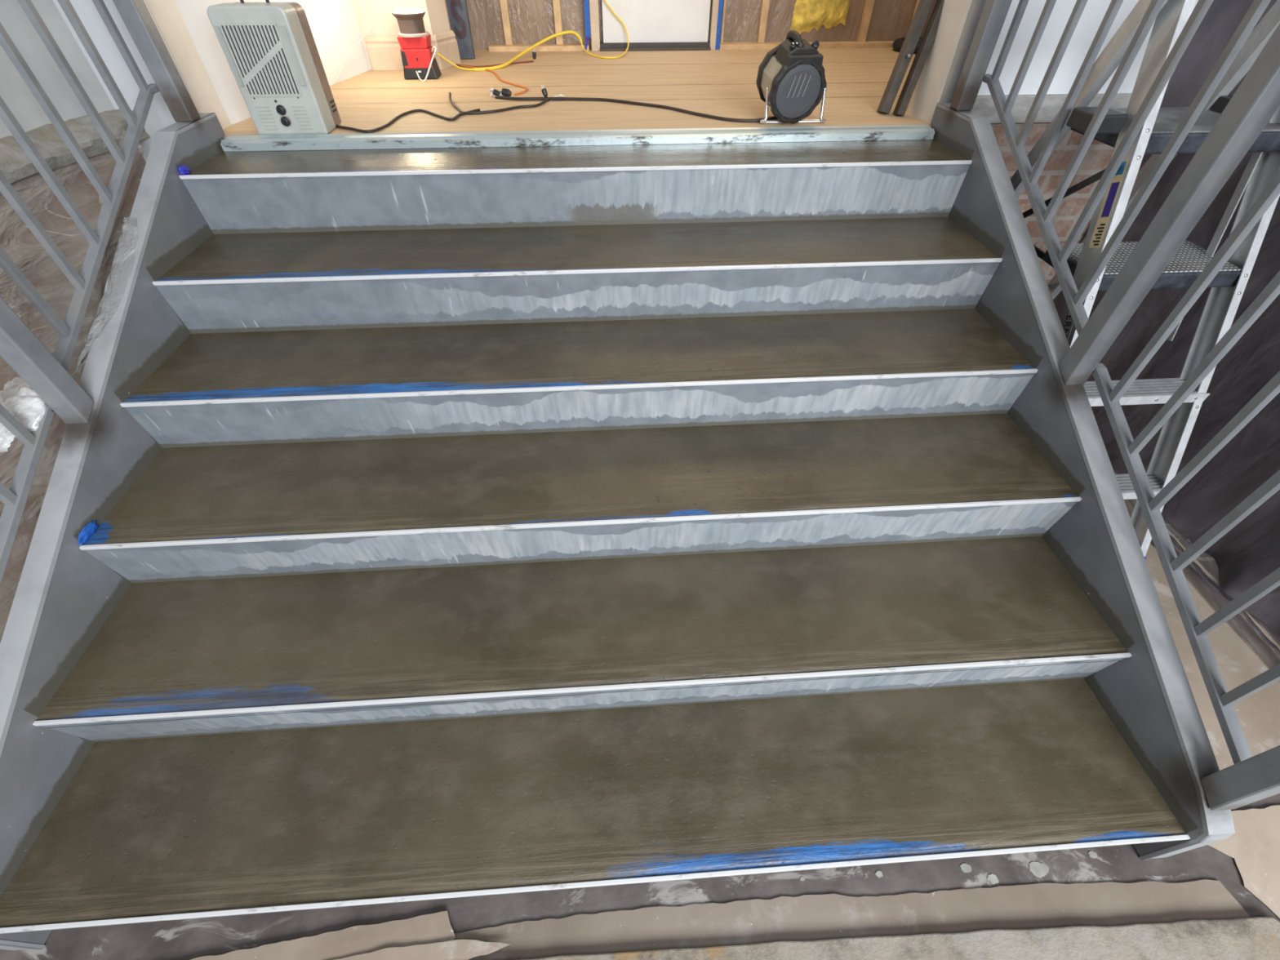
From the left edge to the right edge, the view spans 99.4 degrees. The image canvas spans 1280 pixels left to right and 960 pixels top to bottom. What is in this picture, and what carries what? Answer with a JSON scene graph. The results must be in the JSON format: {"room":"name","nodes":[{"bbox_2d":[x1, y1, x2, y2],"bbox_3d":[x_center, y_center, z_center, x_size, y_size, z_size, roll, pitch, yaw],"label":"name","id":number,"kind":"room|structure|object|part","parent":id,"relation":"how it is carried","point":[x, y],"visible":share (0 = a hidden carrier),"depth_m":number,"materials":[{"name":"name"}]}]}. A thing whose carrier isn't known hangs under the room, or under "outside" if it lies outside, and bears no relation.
{"room":"staircase under construction","nodes":[
{"label":"staircase under construction","id":0,"kind":"room"},
{"bbox_2d":[0,379,46,431],"bbox_3d":[-1.335,-0.161,1.179,0.088,0.087,0.122,-3,45,-3],"label":"plastic bundle","id":1,"kind":"object","parent":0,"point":[33,405],"visible":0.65,"depth_m":1.16,"materials":[{"name":"white plastic"}]},
{"bbox_2d":[0,0,115,138],"bbox_3d":[-1.897,-0.837,-0.050,0.116,2.040,2.913,7,46,7],"label":"wall","id":2,"kind":"structure","parent":0,"point":[15,92],"depth_m":1.46,"materials":[{"name":"paint"}]},
{"bbox_2d":[0,143,142,506],"bbox_3d":[-1.673,0.193,1.079,0.237,1.017,2.622,7,46,7],"label":"plastic sheet","id":3,"kind":"object","parent":2,"relation":"hanging from","point":[18,253],"visible":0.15,"depth_m":1.43,"materials":[{"name":"beige plastic"}]},
{"bbox_2d":[0,109,151,183],"bbox_3d":[-1.821,-0.136,0.730,0.138,0.109,2.798,7,46,7],"label":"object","id":4,"kind":"structure","parent":2,"relation":"attached to","point":[15,165],"depth_m":1.48,"materials":[{"name":"grey plastic"}]},
{"bbox_2d":[0,147,146,643],"bbox_3d":[-1.898,0.263,1.064,0.116,0.950,2.913,7,46,7],"label":"plastic sheeting","id":5,"kind":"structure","parent":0,"point":[42,272],"depth_m":1.55,"materials":[{"name":"grey plastic"}]},
{"bbox_2d":[52,0,177,161],"bbox_3d":[-1.484,-1.520,1.343,0.240,3.060,0.130,-3,45,-3],"label":"wall","id":6,"kind":"structure","parent":0,"point":[159,117],"depth_m":1.56,"materials":[{"name":"white paint"}]},
{"bbox_2d":[143,0,200,112],"bbox_3d":[-1.377,-1.803,0.977,0.055,2.141,0.052,-3,45,-3],"label":"trim","id":7,"kind":"structure","parent":6,"relation":"attached to","point":[144,1],"depth_m":1.57,"materials":[{"name":"beige wood"}]},
{"bbox_2d":[173,0,370,124],"bbox_3d":[-1.363,-2.283,1.422,0.099,2.100,1.082,4,45,4],"label":"wall","id":8,"kind":"structure","parent":0,"point":[334,26],"depth_m":2.13,"materials":[{"name":"white paint"}]},
{"bbox_2d":[145,0,231,129],"bbox_3d":[-1.368,-1.872,1.022,0.015,2.110,0.135,-3,45,-3],"label":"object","id":9,"kind":"structure","parent":8,"relation":"attached to","point":[166,13],"depth_m":1.63,"materials":[{"name":"white paint"}]},
{"bbox_2d":[351,0,451,69],"bbox_3d":[-1.120,-2.863,1.995,0.427,2.100,0.555,-3,45,-3],"label":"wall","id":10,"kind":"structure","parent":0,"point":[369,14],"depth_m":2.42,"materials":[{"name":"beige paint"}]},
{"bbox_2d":[364,30,461,70],"bbox_3d":[-1.033,-1.986,2.518,0.414,0.125,0.146,-21,49,-19],"label":"baseboard","id":11,"kind":"structure","parent":10,"relation":"attached to","point":[384,51],"depth_m":2.51,"materials":[{"name":"beige wood"}]},
{"bbox_2d":[222,48,932,151],"bbox_3d":[0.582,-1.805,2.555,4.700,0.180,1.990,-3,45,-3],"label":"floor","id":12,"kind":"structure","parent":0,"point":[716,82],"depth_m":2.16,"materials":[{"name":"brown wood"}]},
{"bbox_2d":[206,0,341,135],"bbox_3d":[-1.100,-1.257,1.642,0.215,0.341,0.163,-3,45,-3],"label":"space heater","id":13,"kind":"object","parent":12,"relation":"on","point":[269,49],"visible":1,"depth_m":1.60,"materials":[{"name":"grey metal"}]},
{"bbox_3d":[-1.188,-1.226,1.571,0.015,0.142,0.006,13,47,12],"label":"moulding","id":14,"kind":"part","parent":13,"relation":"part of","materials":[{"name":"grey metal"}]},
{"bbox_3d":[-1.101,-1.377,1.544,0.082,0.033,0.010,-3,45,-3],"label":"carry handle","id":15,"kind":"part","parent":13,"relation":"part of","materials":[{"name":"black plastic"}]},
{"bbox_2d":[217,22,302,97],"bbox_3d":[-1.102,-1.221,1.582,0.157,0.172,0.004,-3,45,-3],"label":"grille","id":16,"kind":"object","parent":13,"relation":"attached to","point":[260,55],"depth_m":1.58,"materials":[{"name":"grey metal"}]},
{"bbox_3d":[-1.102,-1.133,1.664,0.026,0.026,0.013,-3,45,-3],"label":"knob","id":17,"kind":"part","parent":13,"relation":"part of","materials":[{"name":"black plastic"}]},
{"bbox_3d":[-1.102,-1.112,1.685,0.026,0.026,0.013,-3,45,-3],"label":"knob","id":18,"kind":"part","parent":13,"relation":"part of","materials":[{"name":"black plastic"}]},
{"bbox_3d":[-1.011,-1.234,1.579,0.022,0.142,0.006,7,46,7],"label":"moulding","id":19,"kind":"part","parent":13,"relation":"part of","materials":[{"name":"grey metal"}]},
{"bbox_2d":[337,26,374,85],"bbox_3d":[-1.214,-1.823,2.329,0.007,0.160,0.367,9,46,8],"label":"wire","id":20,"kind":"object","parent":12,"relation":"on","point":[374,26],"visible":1,"depth_m":2.28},
{"bbox_2d":[335,108,479,133],"bbox_3d":[-0.770,-1.232,1.853,0.214,0.009,0.456,31,53,27],"label":"power cord","id":21,"kind":"object","parent":12,"relation":"on","point":[457,116],"visible":0.99,"depth_m":1.85,"materials":[{"name":"black rubber"}]},
{"bbox_2d":[391,8,441,81],"bbox_3d":[-0.943,-1.847,2.305,0.171,0.233,0.177,-3,45,-3],"label":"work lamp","id":22,"kind":"object","parent":12,"relation":"on","point":[415,42],"depth_m":2.30,"materials":[{"name":"red plastic"}]},
{"bbox_3d":[-0.913,-1.783,2.325,0.094,0.115,0.067,-31,53,-27],"label":"lamp cord","id":23,"kind":"part","parent":22,"relation":"part of","materials":[{"name":"white plastic"}]},
{"bbox_2d":[445,0,475,58],"bbox_3d":[-0.881,-2.431,2.481,0.096,0.799,0.068,-3,45,-3],"label":"board","id":24,"kind":"object","parent":12,"relation":"on","point":[458,14],"visible":0.99,"depth_m":2.66,"materials":[{"name":"grey paint"}]},
{"bbox_2d":[459,64,528,95],"bbox_3d":[-0.639,-1.765,2.381,0.091,0.007,0.749,-22,49,-20],"label":"cord","id":25,"kind":"object","parent":12,"relation":"on","point":[460,65],"visible":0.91,"depth_m":2.30,"materials":[{"name":"orange rubber"}]},
{"bbox_2d":[456,60,533,67],"bbox_3d":[-0.694,-2.002,2.615,0.372,0.007,0.090,-12,47,-11],"label":"cord","id":26,"kind":"object","parent":12,"relation":"on","point":[527,61],"visible":0.85,"depth_m":2.60,"materials":[{"name":"rubber"}]},
{"bbox_2d":[489,88,499,95],"bbox_3d":[-0.563,-1.503,2.107,0.037,0.022,0.022,9,46,9],"label":"plug","id":27,"kind":"object","parent":12,"relation":"on","point":[495,92],"visible":0.96,"depth_m":2.10,"materials":[{"name":"black plastic"}]},
{"bbox_2d":[490,88,502,96],"bbox_3d":[-0.557,-1.511,2.115,0.050,0.025,0.047,-3,45,-3],"label":"paper tag","id":28,"kind":"object","parent":12,"relation":"on","point":[491,89],"visible":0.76,"depth_m":2.11,"materials":[{"name":"white paper"}]},
{"bbox_2d":[448,92,550,114],"bbox_3d":[-0.529,-1.387,1.995,0.384,0.026,0.248,-3,45,-3],"label":"power cord","id":29,"kind":"object","parent":12,"relation":"on","point":[458,108],"visible":0.98,"depth_m":1.96,"materials":[{"name":"black rubber"}]},
{"bbox_2d":[498,88,511,97],"bbox_3d":[-0.525,-1.507,2.112,0.049,0.027,0.030,-3,45,-3],"label":"plug","id":30,"kind":"object","parent":12,"relation":"on","point":[505,92],"visible":0.96,"depth_m":2.10,"materials":[{"name":"black plastic"}]},
{"bbox_2d":[436,0,629,71],"bbox_3d":[-0.498,-2.258,2.594,1.037,0.401,0.317,-22,49,-21],"label":"extension cord","id":31,"kind":"object","parent":12,"relation":"on","point":[562,33],"visible":1,"depth_m":2.77,"materials":[{"name":"yellow rubber"}]},
{"bbox_2d":[532,48,536,59],"bbox_3d":[-0.518,-2.089,2.662,0.020,0.043,0.020,-3,45,-3],"label":"plug","id":32,"kind":"object","parent":12,"relation":"on","point":[534,54],"visible":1,"depth_m":2.66,"materials":[{"name":"black plastic"}]},
{"bbox_2d":[220,124,934,151],"bbox_3d":[-0.165,-1.100,1.743,2.255,0.030,0.059,-3,45,-3],"label":"landing edge","id":33,"kind":"object","parent":12,"relation":"attached to","point":[889,132],"visible":1,"depth_m":1.73,"materials":[{"name":"grey metal"}]},
{"bbox_2d":[584,36,589,50],"bbox_3d":[-0.286,-2.333,2.904,0.012,0.060,0.048,15,47,14],"label":"tape","id":34,"kind":"object","parent":12,"relation":"on","point":[587,37],"visible":0.79,"depth_m":2.90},
{"bbox_2d":[495,95,777,122],"bbox_3d":[-0.032,-1.371,1.990,1.088,0.010,0.128,16,48,15],"label":"power cord","id":35,"kind":"object","parent":12,"relation":"on","point":[739,120],"visible":0.97,"depth_m":2.01,"materials":[{"name":"black rubber"}]},
{"bbox_2d":[541,84,547,97],"bbox_3d":[-0.363,-1.476,2.060,0.024,0.039,0.020,32,53,28],"label":"plug","id":36,"kind":"object","parent":35,"relation":"on","point":[544,91],"visible":1,"depth_m":2.06,"materials":[{"name":"black plastic"}]},
{"bbox_2d":[755,30,826,124],"bbox_3d":[0.503,-1.318,1.778,0.222,0.240,0.189,-9,46,-9],"label":"heater","id":37,"kind":"object","parent":12,"relation":"on","point":[791,80],"visible":1,"depth_m":1.73,"materials":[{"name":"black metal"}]},
{"bbox_3d":[0.469,-1.333,1.668,0.018,0.021,0.020,-3,45,-3],"label":"knob","id":38,"kind":"part","parent":37,"relation":"part of","materials":[{"name":"black plastic"}]},
{"bbox_3d":[0.483,-1.377,1.697,0.028,0.042,0.109,-10,46,-10],"label":"handle","id":39,"kind":"part","parent":37,"relation":"part of","materials":[{"name":"black plastic"}]},
{"bbox_2d":[775,63,821,118],"bbox_3d":[0.507,-1.246,1.742,0.149,0.148,0.030,-9,46,-9],"label":"grille","id":40,"kind":"object","parent":37,"relation":"attached to","point":[797,86],"depth_m":1.73,"materials":[{"name":"silver metal"}]},
{"bbox_3d":[0.542,-1.345,1.680,0.024,0.025,0.024,-3,45,-3],"label":"knob","id":41,"kind":"part","parent":37,"relation":"part of","materials":[{"name":"black plastic"}]},
{"bbox_2d":[892,37,922,53],"bbox_3d":[1.492,-2.344,2.927,0.248,0.048,0.248,-3,45,-3],"label":"tyre","id":42,"kind":"object","parent":12,"relation":"on","point":[897,44],"visible":0.27,"depth_m":2.90,"materials":[{"name":"black rubber"}]},
{"bbox_2d":[876,0,944,115],"bbox_3d":[0.947,-1.529,1.767,0.228,0.562,0.103,-34,54,-29],"label":"studs","id":43,"kind":"object","parent":12,"relation":"on","point":[923,9],"visible":0.98,"depth_m":1.82,"materials":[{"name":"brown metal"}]},
{"bbox_2d":[0,467,1279,959],"bbox_3d":[-0.096,0.771,1.301,5.000,0.100,3.580,-3,45,-3],"label":"floor","id":44,"kind":"structure","parent":0,"point":[189,939],"depth_m":1.13,"materials":[{"name":"concrete"}]},
{"bbox_2d":[0,422,15,452],"bbox_3d":[-1.380,-0.104,1.118,0.150,0.087,0.087,-3,45,-3],"label":"plastic bundle","id":45,"kind":"object","parent":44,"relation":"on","point":[6,437],"visible":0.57,"depth_m":1.13,"materials":[{"name":"white plastic"}]},
{"bbox_2d":[191,911,455,959],"bbox_3d":[-0.691,0.945,1.043,0.656,0.004,0.098,-6,46,-6],"label":"kraft paper","id":46,"kind":"object","parent":44,"relation":"on","point":[436,927],"visible":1,"depth_m":1.07,"materials":[{"name":"beige paper"}]},
{"bbox_2d":[333,939,510,959],"bbox_3d":[-0.466,0.935,1.046,0.428,0.002,0.056,-4,45,-4],"label":"kraft paper","id":47,"kind":"object","parent":46,"relation":"on","point":[456,949],"visible":1,"depth_m":1.06,"materials":[{"name":"beige paper"}]},
{"bbox_2d":[0,102,1235,950],"bbox_3d":[-0.107,-0.149,1.419,2.376,1.027,1.878,-3,45,-3],"label":"staircase","id":48,"kind":"structure","parent":44,"relation":"on","point":[473,521],"depth_m":1.28,"materials":[{"name":"metal"}]},
{"bbox_2d":[77,520,98,545],"bbox_3d":[-1.219,0.116,1.200,0.008,0.032,0.065,-3,45,-3],"label":"tape wad","id":49,"kind":"object","parent":48,"relation":"on","point":[87,531],"visible":1,"depth_m":1.20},
{"bbox_2d":[0,0,199,584],"bbox_3d":[-1.281,-0.534,0.890,0.074,1.845,1.858,-3,45,-3],"label":"stair railing","id":50,"kind":"object","parent":48,"relation":"on","point":[46,373],"visible":0.96,"depth_m":1.23,"materials":[{"name":"grey metal"}]},
{"bbox_3d":[-1.276,0.253,1.050,0.026,0.395,0.810,-3,45,-3],"label":"rail","id":51,"kind":"part","parent":50,"relation":"part of","materials":[{"name":"grey metal"}]},
{"bbox_3d":[-1.266,-0.482,0.895,0.050,0.963,0.050,-3,45,-3],"label":"post","id":52,"kind":"part","parent":50,"relation":"part of","materials":[{"name":"grey metal"}]},
{"bbox_3d":[-1.331,-0.650,1.360,0.026,0.419,0.891,-3,45,-3],"label":"rail","id":53,"kind":"part","parent":50,"relation":"part of","materials":[{"name":"grey metal"}]},
{"bbox_3d":[-1.324,-1.412,1.231,0.050,1.015,0.050,-3,45,-3],"label":"post","id":54,"kind":"part","parent":50,"relation":"part of","materials":[{"name":"grey paint"}]},
{"bbox_2d":[75,217,137,375],"bbox_3d":[-1.287,-0.463,1.333,0.063,0.211,0.410,-3,45,-3],"label":"flap","id":55,"kind":"object","parent":48,"relation":"on","point":[126,244],"visible":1,"depth_m":1.34,"materials":[{"name":"grey plastic"}]},
{"bbox_2d":[177,164,190,175],"bbox_3d":[-1.273,-0.864,1.514,0.028,0.029,0.032,-28,52,-25],"label":"tape wad","id":56,"kind":"object","parent":48,"relation":"on","point":[183,170],"visible":1,"depth_m":1.51,"materials":[{"name":"blue plastic"}]},
{"bbox_2d":[950,0,1279,810],"bbox_3d":[1.071,-0.641,0.998,0.074,1.845,1.858,-3,45,-3],"label":"stair railing","id":57,"kind":"object","parent":48,"relation":"on","point":[1251,780],"visible":1,"depth_m":1.12,"materials":[{"name":"grey metal"}]},
{"bbox_3d":[1.003,-1.518,1.338,0.050,1.015,0.050,-3,45,-3],"label":"post","id":58,"kind":"part","parent":57,"relation":"part of","materials":[{"name":"grey metal"}]},
{"bbox_3d":[1.068,-0.758,1.470,0.026,0.419,0.891,-3,45,-3],"label":"rail","id":59,"kind":"part","parent":57,"relation":"part of","materials":[{"name":"grey metal"}]},
{"bbox_3d":[1.061,-0.587,1.001,0.050,0.963,0.050,-3,45,-3],"label":"post","id":60,"kind":"part","parent":57,"relation":"part of","materials":[{"name":"grey metal"}]},
{"bbox_3d":[1.123,0.145,1.160,0.026,0.395,0.810,-3,45,-3],"label":"rail","id":61,"kind":"part","parent":57,"relation":"part of","materials":[{"name":"grey metal"}]},
{"bbox_3d":[1.113,0.275,0.713,0.050,0.963,0.050,-3,45,-3],"label":"post","id":62,"kind":"part","parent":57,"relation":"part of","materials":[{"name":"grey metal"}]},
{"bbox_2d":[697,888,702,893],"bbox_3d":[0.126,0.863,1.140,0.012,0.001,0.009,-3,45,-3],"label":"cement splat","id":63,"kind":"object","parent":44,"relation":"on","point":[700,890],"visible":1,"depth_m":1.14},
{"bbox_2d":[453,879,1250,959],"bbox_3d":[0.338,0.908,1.091,1.836,0.003,0.118,-3,45,-3],"label":"kraft paper","id":64,"kind":"object","parent":44,"relation":"on","point":[1038,905],"visible":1,"depth_m":1.11,"materials":[{"name":"beige paper"}]},
{"bbox_2d":[875,871,883,877],"bbox_3d":[0.511,0.843,1.160,0.015,0.001,0.012,-3,45,-3],"label":"cement splat","id":65,"kind":"object","parent":44,"relation":"on","point":[878,873],"visible":1,"depth_m":1.16,"materials":[{"name":"grey concrete"}]},
{"bbox_2d":[509,916,1279,959],"bbox_3d":[-0.152,1.215,0.777,3.200,0.022,0.828,-3,45,-3],"label":"concrete slab","id":66,"kind":"object","parent":44,"relation":"on","point":[1256,938],"visible":1,"depth_m":1.06,"materials":[{"name":"beige concrete"}]},
{"bbox_2d":[960,863,971,872],"bbox_3d":[0.702,0.835,1.168,0.023,0.001,0.016,-3,45,-3],"label":"cement splat","id":67,"kind":"object","parent":44,"relation":"on","point":[966,868],"visible":1,"depth_m":1.17,"materials":[{"name":"grey concrete"}]},
{"bbox_2d":[986,873,998,884],"bbox_3d":[0.750,0.849,1.154,0.022,0.001,0.018,-13,47,-13],"label":"cement splat","id":68,"kind":"object","parent":44,"relation":"on","point":[992,877],"visible":1,"depth_m":1.15,"materials":[{"name":"grey concrete"}]},
{"bbox_2d":[1029,861,1048,877],"bbox_3d":[0.858,0.837,1.166,0.043,0.001,0.029,-3,45,-3],"label":"cement splat","id":69,"kind":"object","parent":44,"relation":"on","point":[1038,869],"visible":1,"depth_m":1.17,"materials":[{"name":"grey concrete"}]},
{"bbox_2d":[1088,851,1097,857],"bbox_3d":[0.989,0.818,1.185,0.019,0.001,0.013,-3,45,-3],"label":"cement splat","id":70,"kind":"object","parent":44,"relation":"on","point":[1091,854],"visible":1,"depth_m":1.18,"materials":[{"name":"grey concrete"}]},
{"bbox_2d":[1124,498,1279,770],"bbox_3d":[1.431,0.113,1.880,0.684,0.003,1.794,-3,45,-3],"label":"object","id":71,"kind":"structure","parent":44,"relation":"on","point":[1258,714],"depth_m":1.50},
{"bbox_2d":[1010,0,1279,559],"bbox_3d":[1.365,-0.613,1.628,0.600,1.408,1.128,-3,45,-3],"label":"step ladder","id":72,"kind":"object","parent":71,"relation":"on","point":[1228,287],"visible":0.56,"depth_m":1.40,"materials":[{"name":"metal"}]},
{"bbox_3d":[1.126,-0.794,1.842,0.030,1.343,0.538,-4,46,-4],"label":"leg","id":73,"kind":"part","parent":72,"relation":"part of","materials":[{"name":"metal"}]},
{"bbox_3d":[1.157,-0.429,1.457,0.025,1.393,0.657,4,46,4],"label":"rail","id":74,"kind":"part","parent":72,"relation":"part of","materials":[{"name":"metal"}]},
{"bbox_3d":[1.548,-0.813,1.861,0.040,1.346,0.570,11,46,10],"label":"leg","id":75,"kind":"part","parent":72,"relation":"part of","materials":[{"name":"metal"}]},
{"bbox_3d":[1.570,-0.447,1.476,0.024,1.392,0.645,-3,45,-3],"label":"rail","id":76,"kind":"part","parent":72,"relation":"part of","materials":[{"name":"metal"}]},
{"bbox_2d":[1127,498,1279,661],"bbox_3d":[1.741,0.487,1.481,0.077,0.036,1.500,-3,45,-3],"label":"fold","id":77,"kind":"object","parent":71,"relation":"on","point":[1215,590],"visible":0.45,"depth_m":1.62,"materials":[{"name":"grey plastic"}]},
{"bbox_2d":[1208,804,1279,918],"bbox_3d":[1.545,0.871,1.127,0.593,0.004,0.385,-3,45,-3],"label":"kraft paper","id":78,"kind":"object","parent":44,"relation":"on","point":[1254,846],"visible":0.76,"depth_m":1.19,"materials":[{"name":"beige paper"}]},
{"bbox_2d":[466,0,937,49],"bbox_3d":[0.949,-3.208,2.338,3.860,2.100,0.090,-3,45,-3],"label":"wall","id":79,"kind":"structure","parent":0,"point":[531,21],"depth_m":2.94,"materials":[{"name":"brown wood"}]},
{"bbox_2d":[488,43,589,51],"bbox_3d":[-0.546,-2.349,2.949,0.535,0.022,0.080,-3,45,-3],"label":"trim","id":80,"kind":"structure","parent":79,"relation":"attached to","point":[571,46],"depth_m":2.92,"materials":[{"name":"brown wood"}]},
{"bbox_2d":[499,0,513,44],"bbox_3d":[-0.709,-3.061,2.246,0.036,1.978,0.035,-3,45,-3],"label":"stud","id":81,"kind":"object","parent":80,"relation":"on","point":[504,3],"visible":1,"depth_m":2.87,"materials":[{"name":"brown wood"}]},
{"bbox_2d":[552,0,563,44],"bbox_3d":[-0.436,-3.073,2.258,0.036,1.978,0.035,-3,45,-3],"label":"stud","id":82,"kind":"object","parent":80,"relation":"on","point":[557,7],"visible":1,"depth_m":2.88,"materials":[{"name":"brown wood"}]},
{"bbox_2d":[583,0,590,37],"bbox_3d":[-0.277,-2.910,2.355,0.027,1.545,0.004,-3,45,-3],"label":"tape strip","id":83,"kind":"object","parent":79,"relation":"attached to","point":[586,6],"visible":1,"depth_m":2.85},
{"bbox_2d":[589,0,599,50],"bbox_3d":[-0.241,-3.060,2.261,0.045,2.000,0.075,-3,45,-3],"label":"trim","id":84,"kind":"structure","parent":79,"relation":"attached to","point":[593,4],"depth_m":2.87,"materials":[{"name":"beige wood"}]},
{"bbox_2d":[600,40,710,47],"bbox_3d":[0.080,-2.386,2.973,0.600,0.017,0.055,-3,45,-3],"label":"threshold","id":85,"kind":"structure","parent":79,"relation":"attached to","point":[602,44],"depth_m":2.95,"materials":[{"name":"black metal"}]},
{"bbox_2d":[600,46,711,51],"bbox_3d":[0.082,-2.355,2.962,0.600,0.012,0.075,-3,45,-3],"label":"trim","id":86,"kind":"structure","parent":79,"relation":"attached to","point":[666,48],"depth_m":2.94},
{"bbox_2d":[601,0,711,42],"bbox_3d":[0.086,-3.091,2.271,0.570,1.970,0.040,-3,45,-3],"label":"door","id":87,"kind":"structure","parent":79,"relation":"in","point":[644,20],"depth_m":2.89,"materials":[{"name":"white paint"}]},
{"bbox_2d":[708,0,719,49],"bbox_3d":[0.396,-3.089,2.290,0.030,2.000,0.075,-3,45,-3],"label":"trim","id":88,"kind":"structure","parent":79,"relation":"attached to","point":[714,3],"depth_m":2.90,"materials":[{"name":"beige wood"}]},
{"bbox_2d":[715,0,723,49],"bbox_3d":[0.425,-2.922,2.407,0.022,1.600,0.004,-3,45,-3],"label":"tape strip","id":89,"kind":"object","parent":79,"relation":"attached to","point":[721,2],"visible":1,"depth_m":2.90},
{"bbox_2d":[719,40,893,49],"bbox_3d":[1.607,-2.447,3.047,2.350,0.022,0.080,-3,45,-3],"label":"trim","id":90,"kind":"structure","parent":79,"relation":"attached to","point":[868,44],"depth_m":3.00,"materials":[{"name":"brown wood"}]},
{"bbox_2d":[720,0,726,43],"bbox_3d":[0.449,-3.113,2.299,0.012,1.978,0.035,-3,45,-3],"label":"stud","id":91,"kind":"object","parent":90,"relation":"on","point":[724,1],"visible":0.8,"depth_m":2.93,"materials":[{"name":"brown wood"}]},
{"bbox_2d":[756,0,769,43],"bbox_3d":[0.669,-3.123,2.309,0.036,1.978,0.035,-3,45,-3],"label":"stud","id":92,"kind":"object","parent":90,"relation":"on","point":[765,3],"visible":1,"depth_m":2.94,"materials":[{"name":"brown wood"}]},
{"bbox_2d":[857,0,875,42],"bbox_3d":[1.238,-3.149,2.335,0.036,1.978,0.035,-3,45,-3],"label":"stud","id":93,"kind":"object","parent":90,"relation":"on","point":[868,6],"visible":1,"depth_m":2.96,"materials":[{"name":"brown wood"}]},
{"bbox_2d":[911,0,919,20],"bbox_3d":[1.522,-3.162,2.348,0.036,1.978,0.035,-3,45,-3],"label":"stud","id":94,"kind":"object","parent":90,"relation":"on","point":[917,1],"visible":0.02,"depth_m":2.95,"materials":[{"name":"brown wood"}]},
{"bbox_2d":[791,0,849,34],"bbox_3d":[0.981,-2.544,2.923,0.308,0.245,0.038,-3,45,-3],"label":"insulation batt","id":95,"kind":"object","parent":79,"relation":"attached to","point":[808,15],"visible":0.97,"depth_m":2.94,"materials":[{"name":"yellow fabric"}]},
{"bbox_2d":[933,122,1114,284],"bbox_3d":[1.782,-0.948,2.257,1.610,0.960,0.120,-3,45,-3],"label":"brick wall","id":96,"kind":"structure","parent":0,"point":[1098,156],"depth_m":1.98,"materials":[{"name":"brown brick"}]},
{"bbox_2d":[977,0,1198,95],"bbox_3d":[1.782,-2.065,1.155,1.610,2.022,0.160,-3,45,-3],"label":"wall","id":97,"kind":"structure","parent":0,"point":[1092,15],"depth_m":1.71,"materials":[{"name":"white paint"}]},
{"bbox_2d":[908,0,973,124],"bbox_3d":[0.979,-1.997,1.142,0.018,2.100,0.180,-3,45,-3],"label":"trim","id":98,"kind":"structure","parent":97,"relation":"attached to","point":[931,82],"depth_m":1.76,"materials":[{"name":"white paint"}]},
{"bbox_2d":[939,0,986,102],"bbox_3d":[1.002,-1.922,1.082,0.040,2.120,0.040,-3,45,-3],"label":"trim","id":99,"kind":"structure","parent":97,"relation":"attached to","point":[977,6],"depth_m":1.67,"materials":[{"name":"beige wood"}]},
{"bbox_2d":[970,93,1131,123],"bbox_3d":[1.658,-1.300,1.875,1.260,0.078,0.138,-3,45,-3],"label":"trim","id":100,"kind":"structure","parent":97,"relation":"attached to","point":[984,105],"depth_m":1.80,"materials":[{"name":"grey concrete"}]},
{"bbox_2d":[1053,0,1279,636],"bbox_3d":[1.809,-0.377,0.805,0.091,2.200,2.700,-3,45,-3],"label":"curtain","id":101,"kind":"object","parent":97,"relation":"hanging from","point":[1250,552],"visible":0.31,"depth_m":1.67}
]}

